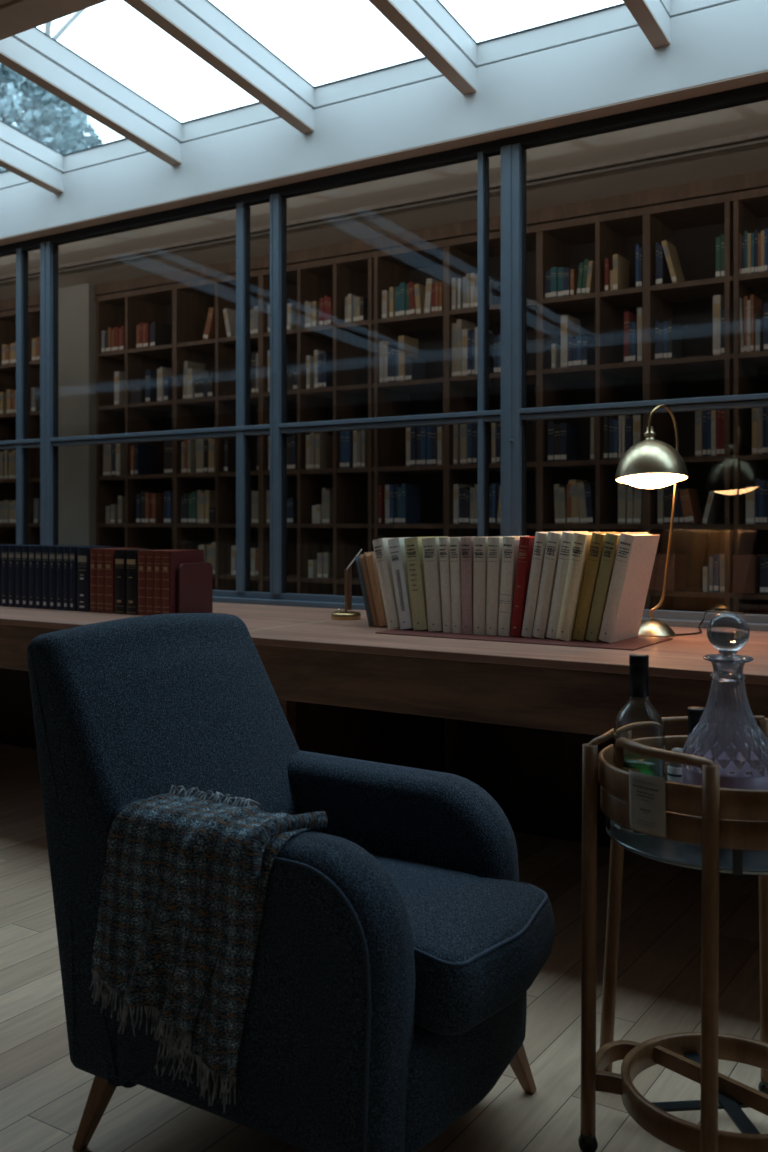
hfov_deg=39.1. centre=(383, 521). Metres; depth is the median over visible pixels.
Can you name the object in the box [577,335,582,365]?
book
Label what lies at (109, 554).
volume
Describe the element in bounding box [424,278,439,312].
book
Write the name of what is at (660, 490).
book
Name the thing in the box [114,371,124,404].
book
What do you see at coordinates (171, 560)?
volume
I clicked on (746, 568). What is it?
file box
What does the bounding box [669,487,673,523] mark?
book
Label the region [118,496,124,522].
book
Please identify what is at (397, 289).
book
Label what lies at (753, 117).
ceiling
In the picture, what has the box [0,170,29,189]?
window
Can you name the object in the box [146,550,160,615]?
volume
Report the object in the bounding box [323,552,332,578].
book
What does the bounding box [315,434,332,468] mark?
book
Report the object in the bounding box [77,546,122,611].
volume
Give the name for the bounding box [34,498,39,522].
book
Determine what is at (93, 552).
volume
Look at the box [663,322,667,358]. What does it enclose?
book
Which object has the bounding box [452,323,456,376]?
book
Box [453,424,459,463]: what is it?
book
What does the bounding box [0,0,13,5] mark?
ceiling
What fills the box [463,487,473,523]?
book
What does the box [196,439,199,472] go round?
book
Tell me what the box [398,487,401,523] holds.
book
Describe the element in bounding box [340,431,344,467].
book
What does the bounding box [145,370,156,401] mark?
book
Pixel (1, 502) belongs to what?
book
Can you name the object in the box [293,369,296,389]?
book
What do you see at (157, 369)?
book
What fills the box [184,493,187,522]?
book
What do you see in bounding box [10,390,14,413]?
book
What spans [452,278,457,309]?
book
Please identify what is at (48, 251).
trim
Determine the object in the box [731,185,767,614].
bookcase
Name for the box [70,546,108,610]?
volume
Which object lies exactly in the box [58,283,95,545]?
wall pier
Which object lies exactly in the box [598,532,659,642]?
book
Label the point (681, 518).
book
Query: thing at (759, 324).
book
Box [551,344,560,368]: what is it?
book
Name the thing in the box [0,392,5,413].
book
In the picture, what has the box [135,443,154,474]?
book
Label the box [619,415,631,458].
book
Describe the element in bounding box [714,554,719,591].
book
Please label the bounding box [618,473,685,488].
diffuser
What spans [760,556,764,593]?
book
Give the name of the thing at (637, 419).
book
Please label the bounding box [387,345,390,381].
book
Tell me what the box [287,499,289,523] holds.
book
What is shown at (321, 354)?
book
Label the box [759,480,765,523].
book
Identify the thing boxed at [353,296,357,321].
book
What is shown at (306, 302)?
book
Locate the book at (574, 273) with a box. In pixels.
[570,269,578,294]
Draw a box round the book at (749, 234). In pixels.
[748,233,750,273]
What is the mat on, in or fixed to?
on the desk
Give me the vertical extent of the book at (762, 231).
0.191 m
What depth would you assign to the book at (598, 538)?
2.94 m
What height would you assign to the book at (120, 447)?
0.233 m
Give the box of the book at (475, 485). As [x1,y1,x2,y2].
[474,484,491,523]
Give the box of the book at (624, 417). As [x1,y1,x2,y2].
[622,415,632,455]
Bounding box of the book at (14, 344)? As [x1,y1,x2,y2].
[13,342,15,362]
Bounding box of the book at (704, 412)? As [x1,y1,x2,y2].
[703,411,706,455]
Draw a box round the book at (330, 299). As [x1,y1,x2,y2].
[327,297,332,324]
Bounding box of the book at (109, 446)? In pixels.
[107,444,111,475]
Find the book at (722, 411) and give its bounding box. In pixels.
[721,410,724,455]
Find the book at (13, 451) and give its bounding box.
[12,450,15,478]
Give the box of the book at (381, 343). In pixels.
[379,341,384,382]
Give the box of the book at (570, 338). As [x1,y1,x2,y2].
[568,336,575,366]
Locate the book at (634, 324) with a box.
[632,322,636,361]
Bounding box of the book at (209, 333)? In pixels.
[203,307,214,339]
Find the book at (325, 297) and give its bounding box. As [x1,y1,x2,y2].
[324,295,332,324]
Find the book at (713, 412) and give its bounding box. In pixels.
[711,410,716,455]
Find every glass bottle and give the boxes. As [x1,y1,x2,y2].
[613,654,664,833]
[687,707,704,735]
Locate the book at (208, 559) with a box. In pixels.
[206,545,210,562]
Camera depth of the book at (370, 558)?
3.39 m
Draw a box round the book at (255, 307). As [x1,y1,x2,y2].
[254,306,257,333]
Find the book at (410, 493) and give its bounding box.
[402,484,419,523]
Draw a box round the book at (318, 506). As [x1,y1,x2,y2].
[316,504,321,523]
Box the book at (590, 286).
[586,261,594,293]
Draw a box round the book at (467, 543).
[460,536,496,633]
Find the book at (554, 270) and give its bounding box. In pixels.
[551,267,557,297]
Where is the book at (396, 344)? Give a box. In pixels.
[395,342,397,381]
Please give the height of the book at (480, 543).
0.281 m
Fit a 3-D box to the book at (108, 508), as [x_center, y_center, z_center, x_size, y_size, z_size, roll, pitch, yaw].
[-1.791,-0.049,7.222,0.040,0.116,0.152,0,0,33]
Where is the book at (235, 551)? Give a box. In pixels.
[235,551,250,574]
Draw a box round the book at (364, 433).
[361,430,367,466]
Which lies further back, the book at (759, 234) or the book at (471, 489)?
the book at (471, 489)
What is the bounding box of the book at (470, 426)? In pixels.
[468,423,477,463]
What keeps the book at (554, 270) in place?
on the bookcase at (693, 226)
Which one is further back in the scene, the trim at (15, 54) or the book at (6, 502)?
the book at (6, 502)
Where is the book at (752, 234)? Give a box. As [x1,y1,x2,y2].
[751,233,754,272]
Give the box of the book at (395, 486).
[394,485,401,523]
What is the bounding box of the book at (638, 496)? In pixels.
[633,487,642,523]
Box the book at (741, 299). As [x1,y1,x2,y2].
[740,297,743,352]
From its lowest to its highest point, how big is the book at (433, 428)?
0.212 m
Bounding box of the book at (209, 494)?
[205,490,214,522]
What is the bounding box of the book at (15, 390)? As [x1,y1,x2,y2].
[14,390,15,412]
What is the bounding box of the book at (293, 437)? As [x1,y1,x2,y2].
[291,435,296,469]
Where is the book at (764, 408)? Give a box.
[763,407,767,453]
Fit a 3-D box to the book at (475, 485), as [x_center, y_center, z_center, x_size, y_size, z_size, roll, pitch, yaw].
[0.529,-0.095,5.735,0.025,0.209,0.162,0,0,33]
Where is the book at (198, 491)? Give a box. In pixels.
[197,490,204,522]
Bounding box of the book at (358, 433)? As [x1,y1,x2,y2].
[357,432,360,467]
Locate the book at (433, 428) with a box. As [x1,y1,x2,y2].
[431,426,437,464]
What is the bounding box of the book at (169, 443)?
[168,442,171,473]
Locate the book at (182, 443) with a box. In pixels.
[181,442,183,472]
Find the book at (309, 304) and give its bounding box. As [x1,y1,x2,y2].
[308,302,311,326]
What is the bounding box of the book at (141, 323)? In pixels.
[139,322,143,347]
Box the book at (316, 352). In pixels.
[314,350,324,387]
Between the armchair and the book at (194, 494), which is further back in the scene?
the book at (194, 494)
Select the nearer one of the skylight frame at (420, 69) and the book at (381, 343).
the skylight frame at (420, 69)
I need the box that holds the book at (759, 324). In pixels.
[755,319,763,351]
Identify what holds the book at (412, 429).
on the bookcase at (693, 226)
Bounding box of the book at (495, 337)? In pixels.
[494,336,497,372]
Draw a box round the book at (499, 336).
[498,335,500,372]
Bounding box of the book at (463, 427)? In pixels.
[460,424,467,463]
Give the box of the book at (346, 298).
[345,297,347,322]
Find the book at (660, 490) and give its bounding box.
[658,486,670,523]
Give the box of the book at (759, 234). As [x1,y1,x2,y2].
[758,233,760,272]
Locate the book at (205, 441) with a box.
[204,440,207,472]
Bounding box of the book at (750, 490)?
[746,486,754,523]
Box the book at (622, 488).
[618,483,630,523]
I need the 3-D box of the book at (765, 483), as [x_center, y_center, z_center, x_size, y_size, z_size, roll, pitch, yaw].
[1.756,-0.088,4.924,0.018,0.194,0.139,0,0,33]
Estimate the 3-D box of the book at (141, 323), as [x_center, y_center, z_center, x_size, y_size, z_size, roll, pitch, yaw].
[-1.533,-1.209,7.056,0.025,0.167,0.152,0,0,33]
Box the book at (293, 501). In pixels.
[290,498,296,523]
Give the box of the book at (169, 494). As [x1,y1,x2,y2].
[167,492,171,522]
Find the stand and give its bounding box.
[331,549,361,619]
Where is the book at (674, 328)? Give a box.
[668,319,681,358]
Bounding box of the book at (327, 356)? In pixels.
[323,351,332,387]
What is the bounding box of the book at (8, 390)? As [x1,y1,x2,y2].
[6,389,11,413]
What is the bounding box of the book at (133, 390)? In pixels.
[131,387,135,402]
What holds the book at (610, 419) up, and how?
on the bookcase at (693, 226)
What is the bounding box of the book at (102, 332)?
[101,330,107,352]
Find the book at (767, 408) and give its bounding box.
[767,408,767,453]
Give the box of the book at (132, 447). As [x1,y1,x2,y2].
[131,446,134,474]
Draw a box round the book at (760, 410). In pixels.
[758,407,762,453]
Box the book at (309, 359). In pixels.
[306,355,313,388]
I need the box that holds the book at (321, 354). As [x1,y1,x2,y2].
[320,353,322,387]
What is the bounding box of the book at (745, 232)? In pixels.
[744,231,748,273]
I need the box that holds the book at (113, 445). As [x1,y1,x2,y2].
[112,444,115,475]
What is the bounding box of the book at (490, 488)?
[489,487,491,523]
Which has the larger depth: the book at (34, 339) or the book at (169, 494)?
the book at (34, 339)
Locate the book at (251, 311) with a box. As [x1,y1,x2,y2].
[250,309,253,333]
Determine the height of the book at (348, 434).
0.216 m
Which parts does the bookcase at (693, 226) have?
shelf, shelf, shelf, shelf, shelf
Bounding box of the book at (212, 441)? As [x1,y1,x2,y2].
[211,440,214,471]
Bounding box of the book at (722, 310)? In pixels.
[721,309,724,353]
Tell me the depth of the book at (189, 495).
6.77 m
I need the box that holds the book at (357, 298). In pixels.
[356,297,359,320]
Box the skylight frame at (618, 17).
[413,0,638,66]
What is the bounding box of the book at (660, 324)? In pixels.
[659,323,662,359]
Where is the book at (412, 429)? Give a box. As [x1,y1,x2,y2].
[410,427,415,465]
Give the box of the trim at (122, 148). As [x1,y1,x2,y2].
[0,120,147,173]
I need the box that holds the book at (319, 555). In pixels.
[317,553,322,577]
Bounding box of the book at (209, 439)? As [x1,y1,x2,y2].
[208,438,214,472]
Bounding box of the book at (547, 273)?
[545,270,550,298]
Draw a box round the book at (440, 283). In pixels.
[439,282,442,310]
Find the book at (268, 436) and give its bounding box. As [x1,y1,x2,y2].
[268,436,269,470]
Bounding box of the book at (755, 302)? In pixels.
[750,295,761,351]
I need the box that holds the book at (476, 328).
[475,327,491,374]
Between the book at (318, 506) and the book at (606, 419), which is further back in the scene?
the book at (318, 506)
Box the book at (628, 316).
[624,312,636,361]
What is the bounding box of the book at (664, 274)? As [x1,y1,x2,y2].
[659,245,671,284]
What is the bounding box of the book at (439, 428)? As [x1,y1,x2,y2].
[437,426,442,464]
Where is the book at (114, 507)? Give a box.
[110,504,117,522]
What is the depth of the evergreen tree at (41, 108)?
17.85 m
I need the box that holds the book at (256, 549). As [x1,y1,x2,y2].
[256,549,257,575]
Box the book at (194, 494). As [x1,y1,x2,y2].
[192,492,196,522]
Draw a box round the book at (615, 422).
[613,419,618,458]
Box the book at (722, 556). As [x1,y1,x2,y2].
[720,554,724,591]
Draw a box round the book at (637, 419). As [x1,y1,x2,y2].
[633,415,642,444]
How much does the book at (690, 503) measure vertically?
0.166 m
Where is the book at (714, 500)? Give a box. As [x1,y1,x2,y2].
[702,491,723,523]
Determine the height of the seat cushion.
0.160 m
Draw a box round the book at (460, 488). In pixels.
[459,487,462,523]
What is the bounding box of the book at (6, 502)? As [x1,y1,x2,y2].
[4,500,12,522]
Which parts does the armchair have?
leg, backrest, arm, arm, seat, leg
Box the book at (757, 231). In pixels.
[755,229,760,272]
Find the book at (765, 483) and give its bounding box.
[763,481,767,523]
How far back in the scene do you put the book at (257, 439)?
6.47 m
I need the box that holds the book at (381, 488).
[379,486,384,523]
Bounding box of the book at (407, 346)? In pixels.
[398,335,417,380]
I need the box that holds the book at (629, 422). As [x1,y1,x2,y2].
[626,419,632,450]
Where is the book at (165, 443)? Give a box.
[164,442,167,473]
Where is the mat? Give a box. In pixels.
[375,628,672,650]
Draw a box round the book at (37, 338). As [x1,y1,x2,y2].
[36,337,39,359]
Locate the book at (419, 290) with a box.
[414,284,425,313]
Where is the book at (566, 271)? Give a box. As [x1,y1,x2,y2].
[563,267,571,295]
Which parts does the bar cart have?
leg, foot rail, leg, foot rail, handle, handle, leg, leg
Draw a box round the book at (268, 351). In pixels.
[268,351,269,391]
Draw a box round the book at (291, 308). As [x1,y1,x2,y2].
[287,303,296,329]
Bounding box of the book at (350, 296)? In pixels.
[348,294,359,321]
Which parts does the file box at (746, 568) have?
box lid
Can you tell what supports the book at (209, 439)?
on the bookcase at (185, 305)
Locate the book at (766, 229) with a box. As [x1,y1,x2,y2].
[764,228,767,271]
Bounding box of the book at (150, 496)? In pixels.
[149,495,151,522]
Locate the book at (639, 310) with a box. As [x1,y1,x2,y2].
[637,308,642,360]
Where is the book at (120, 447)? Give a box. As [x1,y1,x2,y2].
[115,443,124,475]
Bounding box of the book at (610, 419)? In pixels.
[609,418,618,458]
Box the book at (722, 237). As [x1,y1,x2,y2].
[720,234,724,276]
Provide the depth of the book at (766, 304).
4.87 m
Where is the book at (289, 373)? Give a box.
[287,371,292,390]
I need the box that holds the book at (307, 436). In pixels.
[306,435,309,468]
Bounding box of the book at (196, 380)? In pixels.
[195,379,198,397]
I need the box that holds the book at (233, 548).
[231,545,235,574]
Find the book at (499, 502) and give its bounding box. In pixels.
[497,486,500,523]
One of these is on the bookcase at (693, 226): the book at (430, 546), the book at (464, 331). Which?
the book at (464, 331)
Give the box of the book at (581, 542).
[556,532,591,640]
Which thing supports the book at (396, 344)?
on the bookcase at (693, 226)
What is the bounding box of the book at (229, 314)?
[223,308,235,336]
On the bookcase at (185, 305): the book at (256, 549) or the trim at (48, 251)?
the book at (256, 549)
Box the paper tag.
[629,770,666,837]
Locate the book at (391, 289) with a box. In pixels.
[389,287,394,316]
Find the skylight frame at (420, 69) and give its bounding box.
[176,0,443,108]
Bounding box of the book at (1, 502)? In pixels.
[0,501,3,522]
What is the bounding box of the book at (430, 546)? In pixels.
[422,537,442,630]
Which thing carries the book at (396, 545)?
on the mat
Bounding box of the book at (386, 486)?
[385,485,388,523]
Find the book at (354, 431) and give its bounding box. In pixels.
[353,430,367,467]
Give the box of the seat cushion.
[371,854,554,1035]
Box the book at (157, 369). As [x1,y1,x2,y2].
[157,369,158,400]
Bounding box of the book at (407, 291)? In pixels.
[406,285,409,314]
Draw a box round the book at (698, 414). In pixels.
[695,411,702,455]
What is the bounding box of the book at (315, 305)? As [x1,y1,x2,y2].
[312,301,318,326]
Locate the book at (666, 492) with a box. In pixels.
[664,490,668,523]
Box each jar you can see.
[667,748,682,783]
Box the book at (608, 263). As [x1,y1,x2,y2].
[605,258,612,290]
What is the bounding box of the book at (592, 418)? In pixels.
[591,417,594,459]
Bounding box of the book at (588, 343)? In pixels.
[582,336,594,365]
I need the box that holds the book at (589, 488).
[584,484,594,523]
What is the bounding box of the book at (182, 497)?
[181,496,183,522]
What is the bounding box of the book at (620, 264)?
[613,254,628,289]
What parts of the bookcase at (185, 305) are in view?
panel, shelf, shelf, shelf, shelf, shelf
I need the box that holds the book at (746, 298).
[744,296,749,351]
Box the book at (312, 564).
[308,560,316,577]
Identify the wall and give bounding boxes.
[0,0,767,237]
[0,668,668,850]
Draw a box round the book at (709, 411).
[707,410,710,455]
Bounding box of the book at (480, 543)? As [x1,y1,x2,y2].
[473,536,501,634]
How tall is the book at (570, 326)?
0.262 m
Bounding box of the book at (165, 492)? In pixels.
[164,491,171,522]
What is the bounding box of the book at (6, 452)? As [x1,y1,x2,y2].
[4,450,11,478]
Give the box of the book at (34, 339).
[32,338,35,360]
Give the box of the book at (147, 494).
[145,492,163,522]
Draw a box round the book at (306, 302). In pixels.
[305,301,310,327]
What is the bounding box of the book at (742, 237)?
[741,235,743,274]
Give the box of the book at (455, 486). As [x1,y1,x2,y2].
[453,484,471,523]
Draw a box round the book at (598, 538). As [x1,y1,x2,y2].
[572,532,615,640]
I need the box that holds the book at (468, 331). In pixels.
[467,330,474,375]
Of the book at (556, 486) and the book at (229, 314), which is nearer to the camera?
the book at (556, 486)
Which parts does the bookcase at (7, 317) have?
shelf, shelf, shelf, shelf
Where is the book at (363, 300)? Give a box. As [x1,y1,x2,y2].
[360,297,367,320]
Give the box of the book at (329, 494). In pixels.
[326,491,332,523]
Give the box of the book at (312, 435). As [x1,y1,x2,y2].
[309,432,327,468]
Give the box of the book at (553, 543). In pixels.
[532,531,572,638]
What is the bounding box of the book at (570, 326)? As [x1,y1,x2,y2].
[561,315,579,367]
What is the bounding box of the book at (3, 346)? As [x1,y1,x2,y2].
[2,344,7,364]
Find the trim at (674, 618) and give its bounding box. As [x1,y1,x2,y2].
[0,393,767,631]
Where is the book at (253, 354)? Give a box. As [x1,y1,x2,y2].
[251,352,256,393]
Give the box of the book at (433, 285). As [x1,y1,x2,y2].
[431,284,434,311]
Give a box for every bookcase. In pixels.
[0,304,39,544]
[95,250,373,595]
[372,191,732,611]
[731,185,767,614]
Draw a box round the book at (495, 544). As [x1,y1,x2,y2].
[486,536,502,635]
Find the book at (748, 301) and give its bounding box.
[747,300,749,351]
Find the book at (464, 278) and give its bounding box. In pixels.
[463,276,465,307]
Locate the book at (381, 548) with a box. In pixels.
[372,538,399,628]
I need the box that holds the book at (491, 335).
[489,332,493,373]
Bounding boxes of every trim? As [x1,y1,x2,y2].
[0,0,106,39]
[0,36,180,165]
[0,70,767,245]
[0,82,767,256]
[0,120,147,173]
[0,130,767,283]
[0,139,62,193]
[0,169,767,311]
[0,393,767,631]
[1,0,738,189]
[13,27,279,142]
[16,248,27,544]
[40,241,57,544]
[123,0,313,133]
[236,202,249,592]
[270,193,286,594]
[369,0,476,94]
[478,151,488,536]
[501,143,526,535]
[623,0,670,47]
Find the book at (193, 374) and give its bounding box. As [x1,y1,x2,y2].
[187,368,208,398]
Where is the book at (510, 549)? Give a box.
[498,536,521,635]
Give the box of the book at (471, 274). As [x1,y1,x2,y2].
[470,273,477,307]
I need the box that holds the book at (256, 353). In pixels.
[256,353,257,392]
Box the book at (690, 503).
[679,488,702,523]
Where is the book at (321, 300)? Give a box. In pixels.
[319,298,323,325]
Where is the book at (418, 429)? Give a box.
[416,427,420,465]
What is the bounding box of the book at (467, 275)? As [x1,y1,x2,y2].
[466,273,469,307]
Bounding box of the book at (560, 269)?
[558,267,564,296]
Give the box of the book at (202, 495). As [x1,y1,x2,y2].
[200,493,204,522]
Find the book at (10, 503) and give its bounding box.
[9,502,12,522]
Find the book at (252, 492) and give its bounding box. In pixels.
[251,491,257,523]
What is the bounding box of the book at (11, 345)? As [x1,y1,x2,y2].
[10,343,12,363]
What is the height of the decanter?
0.375 m
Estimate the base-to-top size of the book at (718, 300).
0.277 m
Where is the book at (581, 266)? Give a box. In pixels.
[577,263,583,294]
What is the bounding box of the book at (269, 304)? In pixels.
[268,304,269,331]
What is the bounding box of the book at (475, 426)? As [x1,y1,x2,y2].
[473,424,490,463]
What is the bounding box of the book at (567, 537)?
[546,531,587,639]
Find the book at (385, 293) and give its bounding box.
[382,290,388,317]
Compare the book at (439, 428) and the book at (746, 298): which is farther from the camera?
the book at (439, 428)
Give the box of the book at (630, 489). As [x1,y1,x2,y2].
[627,486,634,523]
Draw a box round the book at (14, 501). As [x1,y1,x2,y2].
[13,500,15,522]
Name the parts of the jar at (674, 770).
lid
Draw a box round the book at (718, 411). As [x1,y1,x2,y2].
[717,410,720,455]
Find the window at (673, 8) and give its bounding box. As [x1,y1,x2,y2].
[659,0,735,16]
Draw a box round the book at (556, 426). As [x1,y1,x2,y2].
[554,424,559,460]
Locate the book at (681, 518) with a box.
[679,493,684,523]
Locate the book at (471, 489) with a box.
[470,488,473,523]
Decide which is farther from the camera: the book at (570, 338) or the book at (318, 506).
the book at (318, 506)
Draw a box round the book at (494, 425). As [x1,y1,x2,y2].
[492,423,500,462]
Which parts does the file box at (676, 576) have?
box lid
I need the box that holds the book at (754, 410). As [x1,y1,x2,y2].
[752,408,757,454]
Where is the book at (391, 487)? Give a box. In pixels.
[389,485,393,523]
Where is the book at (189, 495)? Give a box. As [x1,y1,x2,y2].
[188,494,191,522]
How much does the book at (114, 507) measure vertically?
0.126 m
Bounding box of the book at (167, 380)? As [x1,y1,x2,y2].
[164,377,171,400]
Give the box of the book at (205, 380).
[204,379,207,396]
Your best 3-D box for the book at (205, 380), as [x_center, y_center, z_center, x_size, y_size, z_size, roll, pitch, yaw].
[-1.060,-0.828,6.760,0.035,0.114,0.162,0,0,33]
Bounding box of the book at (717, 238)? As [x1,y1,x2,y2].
[716,237,719,277]
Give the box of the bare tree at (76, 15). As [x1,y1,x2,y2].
[21,8,86,128]
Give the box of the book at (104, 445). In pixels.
[103,444,106,475]
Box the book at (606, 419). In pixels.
[604,417,610,458]
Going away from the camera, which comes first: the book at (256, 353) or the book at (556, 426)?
the book at (556, 426)
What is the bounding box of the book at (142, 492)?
[141,491,159,522]
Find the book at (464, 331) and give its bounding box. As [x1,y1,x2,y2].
[462,329,468,375]
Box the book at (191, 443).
[187,439,195,472]
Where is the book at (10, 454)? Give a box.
[8,452,11,478]
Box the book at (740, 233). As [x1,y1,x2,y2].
[740,233,742,274]
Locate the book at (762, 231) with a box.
[761,230,763,271]
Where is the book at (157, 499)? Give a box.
[152,494,163,522]
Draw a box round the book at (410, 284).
[408,282,417,314]
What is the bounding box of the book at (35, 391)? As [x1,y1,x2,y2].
[31,387,39,411]
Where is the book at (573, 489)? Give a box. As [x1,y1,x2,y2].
[568,480,587,523]
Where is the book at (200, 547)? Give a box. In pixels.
[198,544,210,561]
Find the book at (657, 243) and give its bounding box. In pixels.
[656,242,661,284]
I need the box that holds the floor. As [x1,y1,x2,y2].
[0,743,767,1151]
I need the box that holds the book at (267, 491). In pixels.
[266,490,269,523]
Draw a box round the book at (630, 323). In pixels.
[629,322,631,361]
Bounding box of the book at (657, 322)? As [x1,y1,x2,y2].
[655,320,662,359]
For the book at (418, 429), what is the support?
on the bookcase at (693, 226)
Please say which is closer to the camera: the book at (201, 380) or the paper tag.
the paper tag
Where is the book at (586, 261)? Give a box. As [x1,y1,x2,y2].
[581,259,590,293]
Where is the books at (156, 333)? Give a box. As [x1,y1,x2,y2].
[105,270,612,523]
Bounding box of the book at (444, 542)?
[439,537,455,631]
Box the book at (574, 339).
[573,338,576,366]
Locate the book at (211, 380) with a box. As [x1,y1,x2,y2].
[208,377,214,396]
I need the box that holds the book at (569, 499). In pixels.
[567,484,571,523]
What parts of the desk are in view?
desk leg, panel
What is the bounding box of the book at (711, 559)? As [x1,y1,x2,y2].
[709,556,713,591]
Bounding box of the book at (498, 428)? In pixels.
[496,426,500,462]
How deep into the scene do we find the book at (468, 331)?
5.69 m
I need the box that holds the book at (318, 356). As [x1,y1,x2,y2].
[317,354,319,387]
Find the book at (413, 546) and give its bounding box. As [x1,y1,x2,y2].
[404,536,447,629]
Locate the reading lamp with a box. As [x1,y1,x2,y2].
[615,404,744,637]
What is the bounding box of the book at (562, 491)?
[559,487,566,523]
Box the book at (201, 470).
[199,438,207,472]
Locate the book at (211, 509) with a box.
[209,507,214,522]
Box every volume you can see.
[0,545,0,605]
[1,545,9,606]
[8,545,21,606]
[15,545,33,606]
[22,545,45,607]
[29,545,57,607]
[35,545,69,608]
[42,545,81,608]
[49,545,84,609]
[56,546,64,609]
[63,546,74,610]
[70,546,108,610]
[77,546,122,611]
[90,548,106,611]
[97,548,119,612]
[104,548,146,612]
[115,549,148,613]
[126,549,167,614]
[138,549,171,615]
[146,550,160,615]
[154,550,173,614]
[162,550,203,613]
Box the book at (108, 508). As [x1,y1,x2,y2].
[106,506,110,522]
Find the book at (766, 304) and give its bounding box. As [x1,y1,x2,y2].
[764,303,767,350]
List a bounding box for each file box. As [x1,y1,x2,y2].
[648,553,686,590]
[732,555,764,593]
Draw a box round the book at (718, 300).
[713,295,724,354]
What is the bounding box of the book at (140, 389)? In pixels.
[136,385,144,402]
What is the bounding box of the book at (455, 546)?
[449,537,461,632]
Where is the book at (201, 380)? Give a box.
[199,378,206,397]
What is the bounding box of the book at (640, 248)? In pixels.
[639,247,642,286]
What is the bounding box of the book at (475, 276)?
[474,275,491,306]
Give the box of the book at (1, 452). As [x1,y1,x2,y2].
[0,451,3,478]
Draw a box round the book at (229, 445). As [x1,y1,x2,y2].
[224,439,235,471]
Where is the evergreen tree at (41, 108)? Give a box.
[0,63,103,171]
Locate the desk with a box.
[0,602,767,772]
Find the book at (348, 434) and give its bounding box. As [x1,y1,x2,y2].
[345,430,352,467]
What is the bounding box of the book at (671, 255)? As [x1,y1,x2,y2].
[662,240,684,282]
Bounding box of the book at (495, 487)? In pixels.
[492,483,500,523]
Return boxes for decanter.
[682,612,767,789]
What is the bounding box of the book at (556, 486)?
[554,484,566,523]
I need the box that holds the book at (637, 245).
[636,244,641,286]
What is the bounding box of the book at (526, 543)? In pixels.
[510,536,534,636]
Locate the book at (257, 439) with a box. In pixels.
[257,439,257,470]
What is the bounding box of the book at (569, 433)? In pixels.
[560,423,578,460]
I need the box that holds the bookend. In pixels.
[178,562,225,613]
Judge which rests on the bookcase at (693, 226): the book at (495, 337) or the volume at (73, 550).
the book at (495, 337)
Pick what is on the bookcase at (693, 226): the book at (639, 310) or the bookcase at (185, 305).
the book at (639, 310)
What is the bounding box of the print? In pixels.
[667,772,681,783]
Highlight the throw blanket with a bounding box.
[89,785,326,1112]
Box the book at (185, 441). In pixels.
[184,440,186,472]
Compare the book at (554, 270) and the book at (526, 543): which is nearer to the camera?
the book at (526, 543)
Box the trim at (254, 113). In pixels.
[13,27,279,142]
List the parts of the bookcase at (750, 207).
shelf, shelf, shelf, shelf, shelf, panel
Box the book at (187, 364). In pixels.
[183,361,204,398]
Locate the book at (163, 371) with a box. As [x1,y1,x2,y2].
[159,367,171,400]
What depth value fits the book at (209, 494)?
6.69 m
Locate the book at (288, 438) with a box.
[287,437,290,469]
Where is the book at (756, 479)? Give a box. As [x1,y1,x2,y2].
[755,478,767,523]
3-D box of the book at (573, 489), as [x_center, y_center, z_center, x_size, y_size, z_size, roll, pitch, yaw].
[0.985,-0.101,5.434,0.059,0.220,0.152,0,0,33]
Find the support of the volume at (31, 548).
on the desk
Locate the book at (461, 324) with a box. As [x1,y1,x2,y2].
[457,319,475,375]
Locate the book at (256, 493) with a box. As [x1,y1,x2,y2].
[255,492,257,523]
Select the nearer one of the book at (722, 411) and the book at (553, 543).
the book at (553, 543)
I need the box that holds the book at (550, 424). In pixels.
[548,422,561,460]
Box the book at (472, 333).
[471,332,474,374]
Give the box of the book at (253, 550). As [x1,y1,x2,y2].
[251,548,257,575]
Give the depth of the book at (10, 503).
7.70 m
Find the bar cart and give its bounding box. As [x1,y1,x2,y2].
[578,715,767,1151]
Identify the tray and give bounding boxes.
[598,735,767,849]
[606,820,767,874]
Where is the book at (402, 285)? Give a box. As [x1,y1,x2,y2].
[400,282,407,315]
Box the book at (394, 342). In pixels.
[391,341,396,381]
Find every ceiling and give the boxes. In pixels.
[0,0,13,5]
[0,100,767,300]
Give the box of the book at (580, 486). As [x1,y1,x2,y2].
[576,482,594,523]
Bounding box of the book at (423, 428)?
[421,426,426,464]
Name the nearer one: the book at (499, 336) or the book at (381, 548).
the book at (381, 548)
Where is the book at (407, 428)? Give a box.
[406,427,409,465]
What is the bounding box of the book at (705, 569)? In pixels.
[703,566,708,591]
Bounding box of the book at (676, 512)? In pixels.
[674,487,687,523]
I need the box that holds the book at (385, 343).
[384,341,390,381]
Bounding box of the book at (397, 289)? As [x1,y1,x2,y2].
[395,286,399,316]
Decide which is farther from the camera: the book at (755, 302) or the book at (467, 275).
the book at (467, 275)
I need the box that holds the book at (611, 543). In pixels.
[585,532,629,641]
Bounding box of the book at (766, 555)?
[765,554,767,593]
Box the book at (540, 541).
[521,532,547,637]
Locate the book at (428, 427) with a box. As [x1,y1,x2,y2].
[427,426,430,464]
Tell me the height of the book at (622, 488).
0.197 m
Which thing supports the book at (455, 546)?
on the mat
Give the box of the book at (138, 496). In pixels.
[136,494,140,522]
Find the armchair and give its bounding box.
[27,613,554,1151]
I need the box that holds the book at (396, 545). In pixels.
[388,537,412,629]
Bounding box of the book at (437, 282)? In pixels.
[435,281,438,311]
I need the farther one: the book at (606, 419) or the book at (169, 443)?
the book at (169, 443)
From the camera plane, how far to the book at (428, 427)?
5.83 m
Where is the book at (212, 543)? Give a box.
[211,542,214,574]
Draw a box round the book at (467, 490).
[466,489,469,523]
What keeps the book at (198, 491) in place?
on the bookcase at (185, 305)
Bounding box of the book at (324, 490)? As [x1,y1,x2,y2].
[322,488,332,523]
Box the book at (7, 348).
[5,345,9,363]

